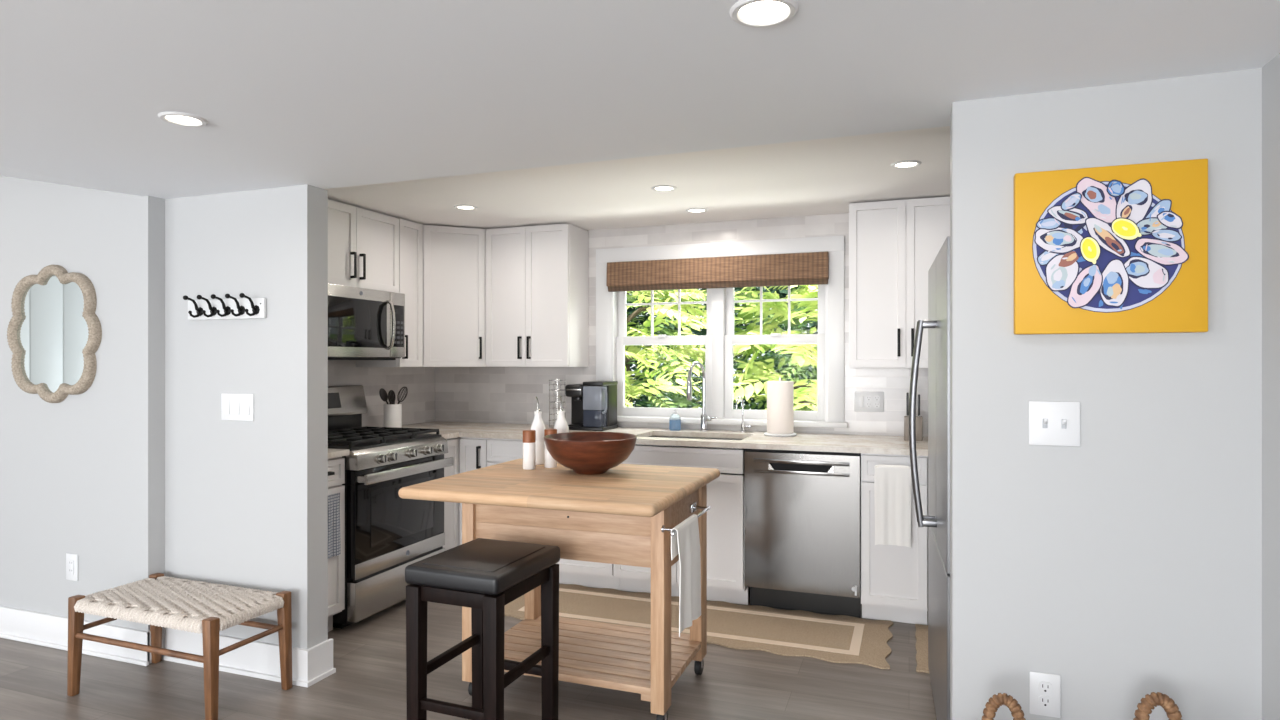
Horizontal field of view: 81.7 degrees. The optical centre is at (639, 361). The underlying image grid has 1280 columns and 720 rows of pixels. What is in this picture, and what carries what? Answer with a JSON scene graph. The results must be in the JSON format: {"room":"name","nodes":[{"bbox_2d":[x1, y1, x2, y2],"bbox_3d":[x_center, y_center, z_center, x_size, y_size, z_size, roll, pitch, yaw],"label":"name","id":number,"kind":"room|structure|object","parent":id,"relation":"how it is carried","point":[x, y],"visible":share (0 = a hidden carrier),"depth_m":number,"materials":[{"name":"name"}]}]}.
{"room":"kitchen","nodes":[
{"label":"kitchen","id":0,"kind":"room"},
{"bbox_2d":[0,176,327,648],"bbox_3d":[-3.376,-0.050,3.843,4.228,2.800,0.196,0,0,20],"label":"wall","id":1,"kind":"structure","parent":0,"point":[138,474],"depth_m":3.33,"materials":[{"name":"grey paint"}]},
{"bbox_2d":[7,265,101,402],"bbox_3d":[-2.783,-0.133,3.502,0.626,0.656,0.039,0,0,20],"label":"wall mirror","id":2,"kind":"object","parent":1,"relation":"attached to","point":[54,333],"visible":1,"depth_m":3.50,"materials":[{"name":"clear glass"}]},
{"bbox_2d":[17,275,88,392],"bbox_3d":[-2.779,-0.133,3.513,0.549,0.580,0.013,0,0,20],"label":"mirror glass","id":3,"kind":"object","parent":2,"relation":"attached to","point":[52,329],"depth_m":3.51,"materials":[{"name":"white"}]},
{"bbox_2d":[66,553,77,580],"bbox_3d":[-2.670,0.964,3.477,0.080,0.125,0.009,0,0,20],"label":"wall outlet","id":4,"kind":"object","parent":1,"relation":"attached to","point":[71,559],"visible":1,"depth_m":3.47,"materials":[{"name":"white plastic"}]},
{"bbox_2d":[69,560,73,574],"bbox_3d":[-2.671,0.964,3.474,0.033,0.066,0.004,0,0,20],"label":"socket","id":5,"kind":"object","parent":4,"relation":"attached to","point":[71,562],"depth_m":3.47,"materials":[{"name":"white plastic"}]},
{"bbox_2d":[0,606,335,687],"bbox_3d":[-3.342,1.278,3.736,4.163,0.145,0.198,0,0,17],"label":"baseboard","id":6,"kind":"structure","parent":1,"relation":"attached to","point":[257,659],"depth_m":3.31,"materials":[{"name":"white paint"}]},
{"bbox_2d":[183,293,265,319],"bbox_3d":[-1.829,-0.239,3.209,0.448,0.102,0.097,0,0,20],"label":"coat rack","id":7,"kind":"object","parent":1,"relation":"attached to","point":[246,307],"visible":1,"depth_m":3.22,"materials":[{"name":"white paint"}]},
{"bbox_2d":[221,393,253,420],"bbox_3d":[-1.759,0.197,3.230,0.186,0.118,0.011,0,0,20],"label":"light switch","id":8,"kind":"object","parent":1,"relation":"attached to","point":[236,407],"visible":1,"depth_m":3.23,"materials":[{"name":"white plastic"}]},
{"bbox_2d":[328,360,434,426],"bbox_3d":[-1.934,0.227,4.617,0.210,2.247,2.244,0,0,20],"label":"wall","id":9,"kind":"structure","parent":0,"point":[418,406],"depth_m":5.00,"materials":[{"name":"tile"}]},
{"bbox_2d":[328,199,398,292],"bbox_3d":[-1.758,-0.653,4.239,0.369,0.471,0.786,0,0,20],"label":"upper cabinet","id":10,"kind":"object","parent":9,"relation":"attached to","point":[363,244],"visible":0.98,"depth_m":4.25,"materials":[{"name":"white paint"}]},
{"bbox_2d":[328,284,404,359],"bbox_3d":[-1.723,-0.213,4.211,0.453,0.403,0.753,0,0,20],"label":"microwave","id":11,"kind":"object","parent":10,"relation":"attached to","point":[364,324],"visible":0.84,"depth_m":4.17,"materials":[{"name":"silver metal"}]},
{"bbox_2d":[356,218,421,366],"bbox_3d":[-1.583,-0.428,4.719,0.369,0.921,0.229,0,0,20],"label":"upper cabinet","id":12,"kind":"object","parent":9,"relation":"attached to","point":[410,233],"visible":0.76,"depth_m":4.67,"materials":[{"name":"white paint"}]},
{"bbox_2d":[0,587,936,719],"bbox_3d":[-2.602,1.390,0.893,7.700,0.080,9.700,0,0,20],"label":"floor","id":13,"kind":"structure","parent":0,"point":[368,682],"depth_m":3.03,"materials":[{"name":"brown wood"}]},
{"bbox_2d":[67,573,291,719],"bbox_3d":[-1.878,1.150,3.029,0.802,0.400,0.396,0,0,21],"label":"bench","id":14,"kind":"object","parent":13,"relation":"on","point":[158,601],"visible":1,"depth_m":2.97,"materials":[{"name":"brown wood"}]},
{"bbox_2d":[328,457,344,631],"bbox_3d":[-1.827,0.908,3.611,0.669,0.883,0.414,0,0,20],"label":"base cabinet","id":15,"kind":"object","parent":13,"relation":"on","point":[336,466],"visible":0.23,"depth_m":3.66,"materials":[{"name":"white paint"}]},
{"bbox_2d":[328,493,340,558],"bbox_3d":[-1.496,0.797,3.612,0.016,0.305,0.097,0,0,20],"label":"towel","id":16,"kind":"object","parent":15,"relation":"hanging from","point":[334,539],"visible":0.88,"depth_m":3.62,"materials":[{"name":"grey fabric"}]},
{"bbox_2d":[328,448,349,458],"bbox_3d":[-1.832,0.451,3.612,0.662,0.030,0.418,0,0,20],"label":"countertop","id":17,"kind":"structure","parent":15,"relation":"on","point":[332,453],"depth_m":3.64,"materials":[{"name":"stone"}]},
{"bbox_2d":[328,385,453,628],"bbox_3d":[-1.577,0.747,4.165,0.734,1.206,0.786,0,0,20],"label":"range","id":18,"kind":"object","parent":13,"relation":"on","point":[386,533],"visible":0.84,"depth_m":3.96,"materials":[{"name":"silver metal"}]},
{"bbox_2d":[328,434,441,450],"bbox_3d":[-1.585,0.440,4.163,0.575,0.015,0.766,0,0,20],"label":"cooktop","id":19,"kind":"object","parent":18,"relation":"in","point":[384,443],"depth_m":3.98,"materials":[{"name":"silver metal"}]},
{"bbox_2d":[443,437,460,550],"bbox_3d":[-1.358,0.908,4.950,0.635,0.883,0.848,0,0,20],"label":"base cabinet","id":20,"kind":"object","parent":13,"relation":"on","point":[451,509],"visible":0.12,"depth_m":4.58,"materials":[{"name":"white paint"}]},
{"bbox_2d":[402,421,927,455],"bbox_3d":[-0.063,0.451,4.482,3.392,0.030,0.853,0,0,20],"label":"countertop","id":21,"kind":"structure","parent":20,"relation":"on","point":[844,443],"depth_m":4.27,"materials":[{"name":"stone"}]},
{"bbox_2d":[384,403,401,427],"bbox_3d":[-1.592,0.353,4.766,0.112,0.166,0.112,0,0,20],"label":"utensil crock","id":22,"kind":"object","parent":21,"relation":"on","point":[392,412],"visible":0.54,"depth_m":4.72,"materials":[{"name":"white ceramic"}]},
{"bbox_2d":[379,388,388,403],"bbox_3d":[-1.607,0.292,4.731,0.024,0.252,0.149,0,0,31],"label":"serving spoon","id":23,"kind":"object","parent":22,"relation":"in","point":[383,394],"visible":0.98,"depth_m":4.69,"materials":[{"name":"black plastic"}]},
{"bbox_2d":[388,390,395,403],"bbox_3d":[-1.581,0.297,4.739,0.018,0.240,0.102,0,0,14],"label":"slotted spoon","id":24,"kind":"object","parent":22,"relation":"in","point":[391,398],"visible":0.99,"depth_m":4.72,"materials":[{"name":"black plastic"}]},
{"bbox_2d":[397,387,407,403],"bbox_3d":[-1.568,0.289,4.794,0.056,0.257,0.169,0,0,20],"label":"whisk","id":25,"kind":"object","parent":22,"relation":"in","point":[406,391],"visible":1,"depth_m":4.83,"materials":[{"name":"black"}]},
{"bbox_2d":[548,379,565,427],"bbox_3d":[-0.549,0.274,4.913,0.120,0.325,0.120,0,0,20],"label":"pod carousel","id":26,"kind":"object","parent":21,"relation":"on","point":[557,380],"visible":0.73,"depth_m":4.89,"materials":[{"name":"metal"}]},
{"bbox_2d":[565,381,617,430],"bbox_3d":[-0.306,0.281,4.823,0.295,0.310,0.264,0,0,20],"label":"coffee maker","id":27,"kind":"object","parent":21,"relation":"on","point":[593,403],"visible":0.97,"depth_m":4.72,"materials":[{"name":"black plastic"}]},
{"bbox_2d":[568,424,582,426],"bbox_3d":[-0.410,0.409,4.776,0.110,0.010,0.084,0,0,20],"label":"drip tray","id":28,"kind":"object","parent":27,"relation":"on","point":[569,425],"depth_m":4.74,"materials":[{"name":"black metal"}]},
{"bbox_2d":[669,409,680,430],"bbox_3d":[0.224,0.367,4.728,0.075,0.138,0.075,0,0,20],"label":"soap bottle","id":29,"kind":"object","parent":21,"relation":"on","point":[674,420],"visible":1,"depth_m":4.70,"materials":[{"name":"blue plastic"}]},
{"bbox_2d":[669,414,680,419],"bbox_3d":[0.224,0.350,4.728,0.075,0.040,0.075,0,0,20],"label":"cap","id":30,"kind":"object","parent":29,"relation":"on","point":[674,416],"depth_m":4.70,"materials":[{"name":"white plastic"}]},
{"bbox_2d":[635,435,744,474],"bbox_3d":[0.320,0.557,4.406,0.670,0.181,0.400,0,0,20],"label":"sink","id":31,"kind":"object","parent":21,"relation":"in","point":[652,435],"visible":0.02,"depth_m":4.30,"materials":[{"name":"metal"}]},
{"bbox_2d":[686,361,716,430],"bbox_3d":[0.373,0.216,4.637,0.208,0.441,0.098,0,0,-22],"label":"faucet","id":32,"kind":"object","parent":21,"relation":"on","point":[704,418],"visible":1,"depth_m":4.65,"materials":[{"name":"silver metal"}]},
{"bbox_2d":[736,396,750,432],"bbox_3d":[0.628,0.323,4.572,0.110,0.225,0.058,0,0,-23],"label":"water tap","id":33,"kind":"object","parent":21,"relation":"on","point":[743,426],"visible":1,"depth_m":4.58,"materials":[{"name":"silver metal"}]},
{"bbox_2d":[764,378,796,436],"bbox_3d":[0.834,0.266,4.400,0.192,0.340,0.192,0,0,20],"label":"paper towel roll","id":34,"kind":"object","parent":21,"relation":"on","point":[780,394],"visible":1,"depth_m":4.33,"materials":[{"name":"white paper"}]},
{"bbox_2d":[904,416,922,440],"bbox_3d":[1.531,0.368,4.146,0.096,0.135,0.120,0,0,20],"label":"knife block","id":35,"kind":"object","parent":21,"relation":"on","point":[919,419],"visible":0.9,"depth_m":4.08,"materials":[{"name":"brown wood"}]},
{"bbox_2d":[906,392,908,415],"bbox_3d":[1.492,0.280,4.128,0.012,0.220,0.024,0,0,20],"label":"kitchen knife","id":36,"kind":"object","parent":35,"relation":"in","point":[907,393],"visible":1,"depth_m":4.12,"materials":[{"name":"black plastic"}]},
{"bbox_2d":[918,394,919,415],"bbox_3d":[1.549,0.285,4.108,0.012,0.210,0.024,0,0,20],"label":"kitchen knife","id":37,"kind":"object","parent":35,"relation":"in","point":[918,394],"visible":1,"depth_m":4.10,"materials":[{"name":"black plastic"}]},
{"bbox_2d":[459,437,487,544],"bbox_3d":[-0.935,0.908,4.882,0.196,0.883,0.686,0,0,20],"label":"base cabinet","id":38,"kind":"object","parent":13,"relation":"on","point":[472,451],"visible":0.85,"depth_m":4.61,"materials":[{"name":"white paint"}]},
{"bbox_2d":[405,538,559,719],"bbox_3d":[-0.527,1.004,2.538,0.356,0.692,0.428,0,0,22],"label":"bar stool","id":39,"kind":"object","parent":13,"relation":"on","point":[482,575],"visible":1,"depth_m":2.40,"materials":[{"name":"black wood"}]},
{"bbox_2d":[405,538,559,594],"bbox_3d":[-0.527,0.692,2.538,0.356,0.060,0.428,0,0,22],"label":"seat cushion","id":40,"kind":"object","parent":39,"relation":"on","point":[479,566],"depth_m":2.41,"materials":[{"name":"black leather"}]},
{"bbox_2d":[487,438,619,589],"bbox_3d":[-0.446,0.908,4.705,0.840,0.883,0.686,0,0,20],"label":"base cabinet","id":41,"kind":"object","parent":13,"relation":"on","point":[584,573],"visible":0.04,"depth_m":4.45,"materials":[{"name":"white paint"}]},
{"bbox_2d":[398,459,719,719],"bbox_3d":[-0.268,0.910,3.018,1.034,0.880,0.920,0,0,20],"label":"kitchen island","id":42,"kind":"object","parent":13,"relation":"on","point":[626,514],"visible":0.84,"depth_m":2.85,"materials":[{"name":"brown wood"}]},
{"bbox_2d":[523,430,535,469],"bbox_3d":[-0.487,0.385,3.252,0.057,0.169,0.057,0,0,20],"label":"shaker","id":43,"kind":"object","parent":42,"relation":"on","point":[529,436],"visible":1,"depth_m":3.23,"materials":[{"name":"white ceramic"}]},
{"bbox_2d":[530,396,545,464],"bbox_3d":[-0.470,0.313,3.411,0.072,0.313,0.072,0,0,20],"label":"cruet","id":44,"kind":"object","parent":42,"relation":"on","point":[538,425],"visible":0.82,"depth_m":3.38,"materials":[{"name":"white ceramic"}]},
{"bbox_2d":[544,429,556,467],"bbox_3d":[-0.399,0.385,3.307,0.057,0.169,0.057,0,0,20],"label":"shaker","id":45,"kind":"object","parent":42,"relation":"on","point":[549,462],"visible":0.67,"depth_m":3.28,"materials":[{"name":"white ceramic"}]},
{"bbox_2d":[554,396,568,462],"bbox_3d":[-0.368,0.313,3.459,0.072,0.313,0.072,0,0,-14],"label":"cruet","id":46,"kind":"object","parent":42,"relation":"on","point":[561,425],"visible":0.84,"depth_m":3.44,"materials":[{"name":"white ceramic"}]},
{"bbox_2d":[544,432,636,474],"bbox_3d":[-0.210,0.392,3.146,0.396,0.155,0.396,0,0,20],"label":"bowl","id":47,"kind":"object","parent":42,"relation":"on","point":[586,453],"visible":1,"depth_m":3.02,"materials":[{"name":"brown wood"}]},
{"bbox_2d":[504,616,700,694],"bbox_3d":[-0.209,1.201,3.085,0.841,0.028,0.566,0,0,20],"label":"shelf","id":48,"kind":"object","parent":42,"relation":"attached to","point":[598,654],"depth_m":3.03,"materials":[{"name":"brown wood"}]},
{"bbox_2d":[671,514,700,636],"bbox_3d":[0.170,0.778,2.712,0.042,0.392,0.294,0,0,20],"label":"towel","id":49,"kind":"object","parent":42,"relation":"hanging from","point":[686,543],"visible":0.98,"depth_m":2.69,"materials":[{"name":"white fabric"}]},
{"bbox_2d":[614,446,747,604],"bbox_3d":[0.309,0.914,4.430,0.763,0.871,0.686,0,0,20],"label":"base cabinet","id":50,"kind":"object","parent":13,"relation":"on","point":[725,494],"visible":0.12,"depth_m":4.08,"materials":[{"name":"white paint"}]},
{"bbox_2d":[505,584,892,668],"bbox_3d":[0.244,1.345,3.891,2.047,0.008,0.637,0,0,20],"label":"rug","id":51,"kind":"object","parent":13,"relation":"on","point":[830,638],"visible":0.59,"depth_m":3.78,"materials":[{"name":"fabric"}]},
{"bbox_2d":[744,449,860,617],"bbox_3d":[0.956,0.907,4.201,0.598,0.881,0.651,0,0,20],"label":"dishwasher","id":52,"kind":"object","parent":13,"relation":"on","point":[802,509],"visible":0.98,"depth_m":3.91,"materials":[{"name":"silver metal"}]},
{"bbox_2d":[860,453,860,590],"bbox_3d":[0.965,0.842,4.225,0.590,0.743,0.600,0,0,20],"label":"tub","id":53,"kind":"object","parent":52,"relation":"in","point":[860,453],"depth_m":3.93,"materials":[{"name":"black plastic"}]},
{"bbox_2d":[861,453,927,624],"bbox_3d":[1.390,0.908,4.037,0.322,0.883,0.686,0,0,20],"label":"base cabinet","id":54,"kind":"object","parent":13,"relation":"on","point":[894,578],"visible":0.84,"depth_m":3.77,"materials":[{"name":"white paint"}]},
{"bbox_2d":[874,464,910,547],"bbox_3d":[1.269,0.722,3.716,0.176,0.408,0.024,0,0,20],"label":"towel","id":55,"kind":"object","parent":54,"relation":"hanging from","point":[892,483],"visible":1,"depth_m":3.71,"materials":[{"name":"white fabric"}]},
{"bbox_2d":[915,624,928,672],"bbox_3d":[1.336,1.345,3.494,0.066,0.008,0.606,0,0,20],"label":"floor mat","id":56,"kind":"object","parent":13,"relation":"on","point":[921,634],"visible":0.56,"depth_m":3.46,"materials":[{"name":"wicker"}]},
{"bbox_2d":[909,236,949,719],"bbox_3d":[1.368,0.474,2.604,0.792,1.752,0.905,0,0,18],"label":"refrigerator","id":57,"kind":"object","parent":13,"relation":"on","point":[937,520],"visible":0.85,"depth_m":2.63,"materials":[{"name":"silver metal"}]},
{"bbox_2d":[982,693,1025,719],"bbox_3d":[0.881,1.098,1.754,0.322,0.496,0.321,0,0,-27],"label":"wicker basket","id":58,"kind":"object","parent":13,"relation":"on","point":[998,700],"visible":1,"depth_m":1.89,"materials":[{"name":"brown wicker"}]},
{"bbox_2d":[1133,692,1182,719],"bbox_3d":[1.244,1.083,1.676,0.340,0.525,0.334,0,0,13],"label":"wicker basket","id":59,"kind":"object","parent":13,"relation":"on","point":[1147,703],"visible":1,"depth_m":1.82,"materials":[{"name":"brown wicker"}]},
{"bbox_2d":[325,126,949,230],"bbox_3d":[0.125,-0.967,3.855,4.600,0.140,2.269,0,0,20],"label":"ceiling","id":60,"kind":"structure","parent":0,"point":[818,176],"depth_m":3.78,"materials":[{"name":"white paint"}]},
{"bbox_2d":[454,205,477,209],"bbox_3d":[-1.008,-0.894,4.282,0.132,0.007,0.132,0,0,20],"label":"recessed light","id":61,"kind":"object","parent":60,"relation":"in","point":[461,207],"visible":1,"depth_m":4.28,"materials":[{"name":"white paint"}]},
{"bbox_2d":[651,185,676,191],"bbox_3d":[0.124,-0.894,3.814,0.132,0.007,0.132,0,0,20],"label":"recessed light","id":62,"kind":"object","parent":60,"relation":"in","point":[660,188],"visible":1,"depth_m":3.81,"materials":[{"name":"white paint"}]},
{"bbox_2d":[686,208,707,212],"bbox_3d":[0.336,-0.894,4.368,0.132,0.007,0.132,0,0,20],"label":"recessed light","id":63,"kind":"object","parent":60,"relation":"in","point":[690,210],"visible":1,"depth_m":4.36,"materials":[{"name":"white paint"}]},
{"bbox_2d":[891,160,921,168],"bbox_3d":[1.205,-0.894,3.352,0.132,0.007,0.132,0,0,20],"label":"recessed light","id":64,"kind":"object","parent":60,"relation":"in","point":[905,164],"visible":1,"depth_m":3.35,"materials":[{"name":"white paint"}]},
{"bbox_2d":[0,0,1279,198],"bbox_3d":[-3.055,-1.097,-0.150,7.560,0.705,7.430,0,0,20],"label":"ceiling","id":65,"kind":"structure","parent":0,"point":[323,94],"depth_m":1.89,"materials":[{"name":"white paint"}]},
{"bbox_2d":[158,112,207,126],"bbox_3d":[-1.399,-0.743,2.268,0.132,0.007,0.132,0,0,20],"label":"recessed light","id":66,"kind":"object","parent":65,"relation":"in","point":[177,118],"visible":1,"depth_m":2.26,"materials":[{"name":"white paint"}]},
{"bbox_2d":[730,0,797,27],"bbox_3d":[0.262,-0.743,1.570,0.144,0.007,0.144,0,0,20],"label":"recessed light","id":67,"kind":"object","parent":65,"relation":"in","point":[749,13],"visible":1,"depth_m":1.57,"materials":[{"name":"white paint"}]},
{"bbox_2d":[435,213,927,436],"bbox_3d":[0.478,0.227,4.827,4.600,2.247,0.160,0,0,20],"label":"backsplash","id":68,"kind":"structure","parent":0,"point":[462,394],"depth_m":4.88,"materials":[{"name":"tile"}]},
{"bbox_2d":[422,225,486,366],"bbox_3d":[-1.318,-0.428,5.068,0.628,0.921,0.604,0,0,20],"label":"upper cabinet","id":69,"kind":"object","parent":68,"relation":"attached to","point":[453,258],"visible":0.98,"depth_m":4.86,"materials":[{"name":"white paint"}]},
{"bbox_2d":[486,223,588,366],"bbox_3d":[-0.696,-0.428,4.973,0.606,0.921,0.359,0,0,20],"label":"upper cabinet","id":70,"kind":"object","parent":68,"relation":"attached to","point":[537,277],"visible":1,"depth_m":4.84,"materials":[{"name":"white paint"}]},
{"bbox_2d":[616,288,711,417],"bbox_3d":[0.164,-0.149,4.917,0.673,1.026,0.074,0,0,20],"label":"window","id":71,"kind":"structure","parent":68,"relation":"in","point":[622,339],"depth_m":4.91,"materials":[{"name":"white paint"}]},
{"bbox_2d":[606,252,828,291],"bbox_3d":[0.459,-0.565,4.695,1.433,0.194,0.056,0,0,20],"label":"blind","id":72,"kind":"object","parent":68,"relation":"attached to","point":[811,268],"visible":1,"depth_m":4.65,"materials":[{"name":"brown wicker"}]},
{"bbox_2d":[608,278,827,291],"bbox_3d":[0.461,-0.490,4.698,1.425,0.044,0.045,0,0,20],"label":"shade","id":73,"kind":"object","parent":68,"relation":"attached to","point":[670,283],"depth_m":4.70,"materials":[{"name":"brown wicker"}]},
{"bbox_2d":[596,235,843,421],"bbox_3d":[0.493,-0.199,4.804,1.623,1.127,0.173,0,0,20],"label":"trim","id":74,"kind":"structure","parent":68,"relation":"attached to","point":[606,302],"depth_m":4.73,"materials":[{"name":"white paint"}]},
{"bbox_2d":[617,416,847,427],"bbox_3d":[0.490,0.379,4.787,1.660,0.032,0.208,0,0,20],"label":"trim","id":75,"kind":"structure","parent":68,"relation":"attached to","point":[756,422],"depth_m":4.66,"materials":[{"name":"white paint"}]},
{"bbox_2d":[724,284,824,420],"bbox_3d":[0.849,-0.149,4.668,0.635,1.026,0.074,0,0,20],"label":"window","id":76,"kind":"structure","parent":68,"relation":"in","point":[730,338],"depth_m":4.66,"materials":[{"name":"white paint"}]},
{"bbox_2d":[854,391,883,411],"bbox_3d":[1.365,0.237,4.414,0.170,0.120,0.011,0,0,20],"label":"wall outlet","id":77,"kind":"object","parent":68,"relation":"attached to","point":[863,401],"visible":1,"depth_m":4.41,"materials":[{"name":"white plastic"}]},
{"bbox_2d":[866,396,871,400],"bbox_3d":[1.365,0.217,4.412,0.033,0.033,0.004,0,0,20],"label":"socket","id":78,"kind":"object","parent":77,"relation":"attached to","point":[868,398],"depth_m":4.41,"materials":[{"name":"white plastic"}]},
{"bbox_2d":[866,402,871,407],"bbox_3d":[1.365,0.257,4.412,0.033,0.033,0.004,0,0,20],"label":"socket","id":79,"kind":"object","parent":77,"relation":"attached to","point":[868,404],"depth_m":4.41,"materials":[{"name":"white plastic"}]},
{"bbox_2d":[874,396,879,400],"bbox_3d":[1.408,0.217,4.397,0.033,0.033,0.004,0,0,20],"label":"socket","id":80,"kind":"object","parent":77,"relation":"attached to","point":[876,398],"depth_m":4.39,"materials":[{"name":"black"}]},
{"bbox_2d":[874,402,879,407],"bbox_3d":[1.408,0.257,4.397,0.033,0.033,0.004,0,0,20],"label":"socket","id":81,"kind":"object","parent":77,"relation":"attached to","point":[876,404],"depth_m":4.39,"materials":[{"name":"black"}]},
{"bbox_2d":[849,197,949,367],"bbox_3d":[1.500,-0.428,4.174,0.604,0.921,0.359,0,0,20],"label":"upper cabinet","id":82,"kind":"object","parent":68,"relation":"attached to","point":[894,245],"visible":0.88,"depth_m":4.07,"materials":[{"name":"white paint"}]},
{"bbox_2d":[950,68,1261,719],"bbox_3d":[1.378,0.302,2.010,0.983,2.095,0.120,0,0,20],"label":"wall","id":83,"kind":"structure","parent":0,"point":[1124,565],"depth_m":1.99,"materials":[{"name":"grey paint"}]},
{"bbox_2d":[1030,671,1060,717],"bbox_3d":[1.115,0.916,2.037,0.076,0.118,0.009,0,0,20],"label":"wall outlet","id":84,"kind":"object","parent":83,"relation":"attached to","point":[1045,688],"visible":1,"depth_m":2.03,"materials":[{"name":"white plastic"}]},
{"bbox_2d":[1038,681,1051,694],"bbox_3d":[1.114,0.896,2.035,0.033,0.033,0.004,0,0,20],"label":"socket","id":85,"kind":"object","parent":84,"relation":"attached to","point":[1044,687],"depth_m":2.03,"materials":[{"name":"white plastic"}]},
{"bbox_2d":[1038,696,1051,708],"bbox_3d":[1.114,0.935,2.035,0.033,0.033,0.004,0,0,20],"label":"socket","id":86,"kind":"object","parent":84,"relation":"attached to","point":[1044,702],"depth_m":2.03,"materials":[{"name":"white plastic"}]},
{"bbox_2d":[1029,401,1079,446],"bbox_3d":[1.135,0.169,2.025,0.125,0.122,0.019,0,0,20],"label":"light switch","id":87,"kind":"object","parent":83,"relation":"attached to","point":[1051,423],"visible":1,"depth_m":2.03,"materials":[{"name":"white plastic"}]},
{"bbox_2d":[1014,159,1207,334],"bbox_3d":[1.243,-0.298,1.968,0.443,0.443,0.050,0,0,20],"label":"painting","id":88,"kind":"object","parent":83,"relation":"attached to","point":[1118,248],"visible":1,"depth_m":1.95,"materials":[{"name":"orange paint"}]},
{"bbox_2d":[1262,53,1279,719],"bbox_3d":[0.467,0.302,-1.553,0.260,2.095,7.200,0,0,20],"label":"wall","id":89,"kind":"structure","parent":0,"point":[1270,71],"depth_m":1.83,"materials":[{"name":"grey paint"}]},
{"label":"outside","id":90,"kind":"structure","parent":0,"visible":0},
{"bbox_3d":[4.339,1.800,14.862,26.000,0.100,21.100,0,0,20],"label":"ground","id":91,"kind":"structure","parent":90,"visible":0},
{"bbox_2d":[626,294,645,376],"bbox_3d":[-1.881,-1.158,14.020,4.348,5.885,4.590,0,0,-2],"label":"tree","id":92,"kind":"object","parent":91,"relation":"on","point":[628,309],"visible":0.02,"depth_m":13.66,"materials":[{"name":"green plant"}]},
{"bbox_2d":[625,289,741,407],"bbox_3d":[-0.354,0.247,7.030,2.668,3.019,2.600,0,0,-22],"label":"leafy tree","id":93,"kind":"object","parent":91,"relation":"on","point":[684,351],"visible":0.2,"depth_m":6.64,"materials":[{"name":"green plant"}]},
{"bbox_2d":[625,289,745,407],"bbox_3d":[-0.250,-0.201,9.836,3.248,3.912,3.301,0,0,28],"label":"leafy tree","id":94,"kind":"object","parent":91,"relation":"on","point":[677,399],"visible":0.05,"depth_m":9.29,"materials":[{"name":"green plant"}]},
{"bbox_2d":[626,286,817,409],"bbox_3d":[1.234,-1.126,12.828,4.534,5.759,4.286,0,0,-23],"label":"tree","id":95,"kind":"object","parent":91,"relation":"on","point":[784,292],"visible":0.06,"depth_m":12.30,"materials":[{"name":"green plant"}]},
{"bbox_2d":[628,285,817,410],"bbox_3d":[3.084,0.144,15.914,16.635,5.054,2.621,0,0,20],"label":"hedge","id":96,"kind":"object","parent":91,"relation":"on","point":[816,323],"visible":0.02,"depth_m":16.20,"materials":[{"name":"green plant"}]},
{"bbox_2d":[692,285,817,410],"bbox_3d":[1.910,0.256,6.432,2.982,3.003,2.873,0,0,-2],"label":"leafy tree","id":97,"kind":"object","parent":91,"relation":"on","point":[801,352],"visible":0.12,"depth_m":6.21,"materials":[{"name":"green plant"}]},
{"bbox_2d":[703,286,816,410],"bbox_3d":[2.500,-0.182,8.929,3.388,3.876,3.307,0,0,14],"label":"leafy tree","id":98,"kind":"object","parent":91,"relation":"on","point":[776,358],"visible":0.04,"depth_m":8.78,"materials":[{"name":"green plant"}]},
{"bbox_2d":[793,286,817,378],"bbox_3d":[4.447,-1.092,11.779,4.342,5.692,4.250,0,0,10],"label":"tree","id":99,"kind":"object","parent":91,"relation":"on","point":[812,323],"visible":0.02,"depth_m":11.53,"materials":[{"name":"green plant"}]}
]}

